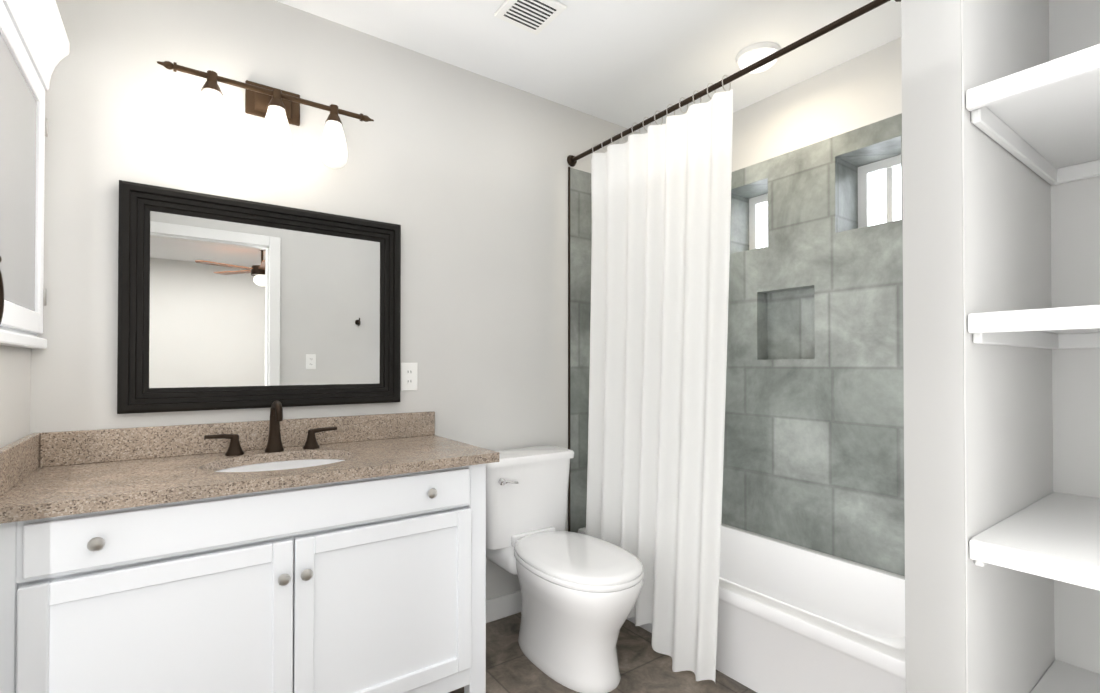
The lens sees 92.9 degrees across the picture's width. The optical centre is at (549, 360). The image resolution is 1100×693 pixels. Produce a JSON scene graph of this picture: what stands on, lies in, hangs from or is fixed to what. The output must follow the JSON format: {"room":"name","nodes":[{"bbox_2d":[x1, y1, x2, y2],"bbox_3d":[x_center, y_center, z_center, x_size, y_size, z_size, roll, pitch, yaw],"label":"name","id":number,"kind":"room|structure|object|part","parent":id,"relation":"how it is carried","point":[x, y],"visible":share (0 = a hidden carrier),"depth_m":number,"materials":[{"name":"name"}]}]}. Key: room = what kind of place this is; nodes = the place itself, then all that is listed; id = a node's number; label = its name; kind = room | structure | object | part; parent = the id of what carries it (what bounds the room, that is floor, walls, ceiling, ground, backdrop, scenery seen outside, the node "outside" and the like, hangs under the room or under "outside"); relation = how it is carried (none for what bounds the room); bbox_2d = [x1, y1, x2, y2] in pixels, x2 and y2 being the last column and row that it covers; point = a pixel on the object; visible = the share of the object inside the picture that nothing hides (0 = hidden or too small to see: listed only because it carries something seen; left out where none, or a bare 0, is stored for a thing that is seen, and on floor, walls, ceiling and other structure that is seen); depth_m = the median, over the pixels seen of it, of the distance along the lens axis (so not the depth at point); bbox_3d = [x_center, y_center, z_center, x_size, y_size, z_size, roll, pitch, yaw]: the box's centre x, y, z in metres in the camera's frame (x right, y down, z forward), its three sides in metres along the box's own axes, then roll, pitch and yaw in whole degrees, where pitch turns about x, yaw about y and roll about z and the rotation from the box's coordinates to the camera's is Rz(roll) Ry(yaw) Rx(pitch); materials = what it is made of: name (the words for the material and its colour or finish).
{"room":"bathroom","nodes":[
{"label":"bathroom","id":0,"kind":"room"},
{"bbox_2d":[0,345,30,447],"bbox_3d":[-0.869,-0.073,0.539,0.100,2.500,2.350,0,-1,-36],"label":"wall","id":1,"kind":"structure","parent":0,"point":[15,385],"depth_m":1.37,"materials":[{"name":"paint"}]},
{"bbox_2d":[0,256,3,323],"bbox_3d":[-1.018,-0.128,0.910,0.086,0.160,0.133,0,-1,-36],"label":"towel ring","id":2,"kind":"object","parent":1,"relation":"attached to","point":[1,297],"visible":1,"depth_m":0.97,"materials":[{"name":"brown metal"}]},
{"bbox_2d":[0,0,69,348],"bbox_3d":[-1.265,-0.496,1.251,0.076,0.921,0.732,0,-1,-36],"label":"medicine cabinet","id":3,"kind":"object","parent":1,"relation":"attached to","point":[34,46],"visible":0.98,"depth_m":1.34,"materials":[{"name":"white wood"}]},
{"bbox_3d":[-1.288,-0.433,1.246,0.005,0.595,0.542,0,-1,-36],"label":"panel","id":4,"kind":"part","parent":3,"relation":"part of","materials":[{"name":"grey mirror"}]},
{"bbox_2d":[30,0,640,599],"bbox_3d":[-0.328,-0.054,2.446,3.200,2.500,0.120,0,-1,-36],"label":"wall","id":5,"kind":"structure","parent":0,"point":[458,174],"depth_m":2.09,"materials":[{"name":"paint"}]},
{"bbox_2d":[117,180,400,413],"bbox_3d":[-0.978,-0.193,1.881,0.890,0.723,0.037,0,-1,-36],"label":"mirror","id":6,"kind":"object","parent":5,"relation":"attached to","point":[235,304],"depth_m":1.83,"materials":[{"name":"black"}]},
{"bbox_3d":[-0.978,-0.193,1.881,0.890,0.723,0.037,0,-1,-36],"label":"mirror frame","id":7,"kind":"part","parent":6,"relation":"part of","materials":[{"name":"black wood"}]},
{"bbox_2d":[157,61,373,167],"bbox_3d":[-0.965,-0.851,1.840,0.670,0.270,0.132,0,-1,-36],"label":"sconce","id":8,"kind":"object","parent":5,"relation":"attached to","point":[278,110],"visible":1,"depth_m":1.80,"materials":[{"name":"white glass"}]},
{"bbox_2d":[401,363,416,390],"bbox_3d":[-0.587,0.068,2.179,0.072,0.116,0.008,0,-1,-36],"label":"outlet","id":9,"kind":"object","parent":5,"relation":"attached to","point":[408,376],"visible":1,"depth_m":2.18,"materials":[{"name":"white plastic"}]},
{"bbox_2d":[568,167,569,531],"bbox_3d":[0.098,0.103,2.671,0.009,2.190,0.008,0,-1,-36],"label":"trim","id":10,"kind":"structure","parent":5,"relation":"attached to","point":[569,338],"depth_m":2.67,"materials":[{"name":"brown metal"}]},
{"bbox_2d":[567,0,900,166],"bbox_3d":[0.550,-1.033,2.079,0.059,0.060,1.507,0,-1,-36],"label":"shower rod","id":11,"kind":"object","parent":5,"relation":"attached to","point":[841,21],"visible":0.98,"depth_m":1.85,"materials":[{"name":"brown metal"}]},
{"bbox_2d":[650,111,662,124],"bbox_3d":[0.457,-1.020,2.202,0.052,0.064,0.004,0,-1,-36],"label":"ring hook","id":12,"kind":"object","parent":11,"relation":"hanging from","point":[656,111],"depth_m":2.20,"materials":[{"name":"silver metal"}]},
{"bbox_2d":[679,97,687,112],"bbox_3d":[0.535,-1.021,2.093,0.052,0.064,0.004,0,-1,-36],"label":"ring hook","id":13,"kind":"object","parent":11,"relation":"hanging from","point":[682,97],"depth_m":2.09,"materials":[{"name":"silver metal"}]},
{"bbox_2d":[722,75,730,90],"bbox_3d":[0.652,-1.022,1.930,0.052,0.064,0.004,0,-1,-36],"label":"ring hook","id":14,"kind":"object","parent":11,"relation":"hanging from","point":[724,75],"depth_m":1.92,"materials":[{"name":"silver metal"}]},
{"bbox_2d":[586,89,732,681],"bbox_3d":[0.399,0.101,2.190,0.110,2.176,0.800,0,-1,-36],"label":"shower curtain","id":15,"kind":"object","parent":14,"relation":"hanging from","point":[661,221],"visible":0.92,"depth_m":2.10,"materials":[{"name":"fabric"}]},
{"bbox_2d":[275,0,900,133],"bbox_3d":[0.968,-1.381,-0.365,4.420,0.100,6.220,0,-1,-36],"label":"ceiling","id":16,"kind":"structure","parent":0,"point":[626,63],"depth_m":2.14,"materials":[{"name":"paint"}]},
{"bbox_2d":[494,0,566,34],"bbox_3d":[-0.075,-1.302,1.950,0.200,0.012,0.200,0,-1,-36],"label":"ceiling vent","id":17,"kind":"object","parent":16,"relation":"in","point":[536,17],"visible":1,"depth_m":1.95,"materials":[{"name":"white"}]},
{"bbox_2d":[736,42,780,72],"bbox_3d":[0.889,-1.278,2.235,0.180,0.054,0.180,0,-1,-36],"label":"ceiling light","id":18,"kind":"object","parent":16,"relation":"attached to","point":[749,55],"visible":0.65,"depth_m":2.18,"materials":[{"name":"white glass"}]},
{"bbox_2d":[449,612,756,692],"bbox_3d":[0.968,1.218,-0.390,4.420,0.100,6.220,0,-1,-36],"label":"floor","id":19,"kind":"structure","parent":0,"point":[644,667],"depth_m":2.00,"materials":[{"name":"tile"}]},
{"bbox_2d":[0,400,498,692],"bbox_3d":[-0.837,0.661,1.643,1.239,1.053,0.575,0,-1,-36],"label":"bathroom vanity","id":20,"kind":"object","parent":19,"relation":"on","point":[276,553],"visible":1,"depth_m":1.43,"materials":[{"name":"painted wood"},{"name":"granite"},{"name":"brushed nickel"}]},
{"bbox_2d":[0,411,498,523],"bbox_3d":[-0.840,0.279,1.651,1.239,0.132,0.565,0,-1,-36],"label":"countertop","id":21,"kind":"structure","parent":20,"relation":"on","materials":[{"name":"stone"}]},
{"bbox_2d":[204,400,336,455],"bbox_3d":[-0.928,0.225,1.773,0.407,0.178,0.140,0,-1,-36],"label":"faucet","id":22,"kind":"object","parent":21,"relation":"on","point":[274,447],"depth_m":1.79,"materials":[{"name":"brown metal"}]},
{"bbox_2d":[214,459,344,471],"bbox_3d":[-0.837,0.406,1.640,0.455,0.123,0.356,0,-1,-36],"label":"sink","id":23,"kind":"object","parent":21,"relation":"in","point":[254,465],"depth_m":1.73,"materials":[{"name":"white ceramic"}]},
{"bbox_2d":[486,590,520,622],"bbox_3d":[-0.197,1.146,2.445,0.735,0.100,0.014,0,-1,-36],"label":"baseboard","id":24,"kind":"structure","parent":19,"relation":"on","point":[502,606],"depth_m":2.41,"materials":[{"name":"white"}]},
{"bbox_2d":[486,445,643,692],"bbox_3d":[0.037,0.803,2.130,0.471,0.780,0.802,0,-1,-36],"label":"toilet","id":25,"kind":"object","parent":19,"relation":"on","point":[580,592],"visible":0.79,"depth_m":2.00,"materials":[{"name":"white ceramic"}]},
{"bbox_3d":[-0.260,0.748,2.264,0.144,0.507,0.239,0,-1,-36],"label":"lever","id":26,"kind":"part","parent":25,"relation":"part of","materials":[{"name":"silver metal"}]},
{"bbox_3d":[-0.127,0.606,2.364,0.466,0.382,0.215,0,-1,-36],"label":"tank","id":27,"kind":"part","parent":25,"relation":"part of","materials":[{"name":"white ceramic"}]},
{"bbox_3d":[0.096,0.768,2.051,0.396,0.051,0.606,0,-1,-36],"label":"seat","id":28,"kind":"part","parent":25,"relation":"part of","materials":[{"name":"white ceramic"}]},
{"bbox_2d":[578,523,905,692],"bbox_3d":[0.858,1.029,2.280,0.687,0.330,1.507,0,-1,-36],"label":"bathtub","id":29,"kind":"object","parent":19,"relation":"on","point":[793,618],"visible":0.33,"depth_m":1.95,"materials":[{"name":"white ceramic"}]},
{"bbox_2d":[721,0,1099,673],"bbox_3d":[1.537,-0.056,2.263,0.380,2.500,2.350,0,-1,-36],"label":"wall","id":30,"kind":"structure","parent":0,"point":[815,418],"depth_m":2.31,"materials":[{"name":"tile"}]},
{"bbox_2d":[749,193,767,249],"bbox_3d":[1.197,-0.731,2.822,0.040,0.340,0.245,0,-1,-36],"label":"window","id":31,"kind":"structure","parent":30,"relation":"in","point":[758,221],"depth_m":2.88,"materials":[{"name":"white glass"}]},
{"bbox_3d":[1.198,-0.731,2.823,0.004,0.330,0.235,0,-1,-36],"label":"glass","id":32,"kind":"part","parent":31,"relation":"part of","materials":[{"name":"white glass"}]},
{"bbox_2d":[858,155,900,227],"bbox_3d":[1.533,-0.735,2.352,0.040,0.340,0.260,0,-1,-36],"label":"window","id":33,"kind":"structure","parent":30,"relation":"in","point":[879,192],"depth_m":2.39,"materials":[{"name":"white glass"}]},
{"bbox_3d":[1.535,-0.735,2.353,0.004,0.330,0.250,0,-1,-36],"label":"glass","id":34,"kind":"part","parent":33,"relation":"part of","materials":[{"name":"white glass"}]},
{"bbox_2d":[901,0,965,692],"bbox_3d":[1.318,-0.062,1.607,0.740,2.500,0.135,0,-1,-36],"label":"wall","id":35,"kind":"structure","parent":0,"point":[934,437],"depth_m":1.39,"materials":[{"name":"paint"}]},
{"bbox_2d":[961,0,1054,692],"bbox_3d":[1.417,-0.063,1.592,0.877,2.500,0.002,0,-1,-36],"label":"wall","id":36,"kind":"structure","parent":0,"point":[1008,433],"depth_m":1.52,"materials":[{"name":"paint"}]},
{"bbox_2d":[966,44,1099,185],"bbox_3d":[1.593,-0.658,1.355,0.867,0.076,0.593,0,-1,-36],"label":"closet shelf","id":37,"kind":"object","parent":36,"relation":"attached to","point":[1042,121],"visible":1,"depth_m":1.41,"materials":[{"name":"white wood"}]},
{"bbox_2d":[968,305,1099,348],"bbox_3d":[1.593,-0.082,1.350,0.867,0.076,0.593,0,-1,-36],"label":"closet shelf","id":38,"kind":"object","parent":36,"relation":"attached to","point":[1076,327],"visible":1,"depth_m":1.30,"materials":[{"name":"white wood"}]},
{"bbox_2d":[969,492,1099,590],"bbox_3d":[1.593,0.495,1.344,0.867,0.076,0.593,0,-1,-36],"label":"closet shelf","id":39,"kind":"object","parent":36,"relation":"attached to","point":[1055,535],"visible":1,"depth_m":1.33,"materials":[{"name":"white wood"}]},
{"bbox_2d":[1030,660,1099,692],"bbox_3d":[1.593,1.082,1.339,0.867,0.076,0.593,0,-1,-36],"label":"closet shelf","id":40,"kind":"object","parent":36,"relation":"attached to","point":[1060,677],"visible":1,"depth_m":1.71,"materials":[{"name":"white wood"}]}
]}

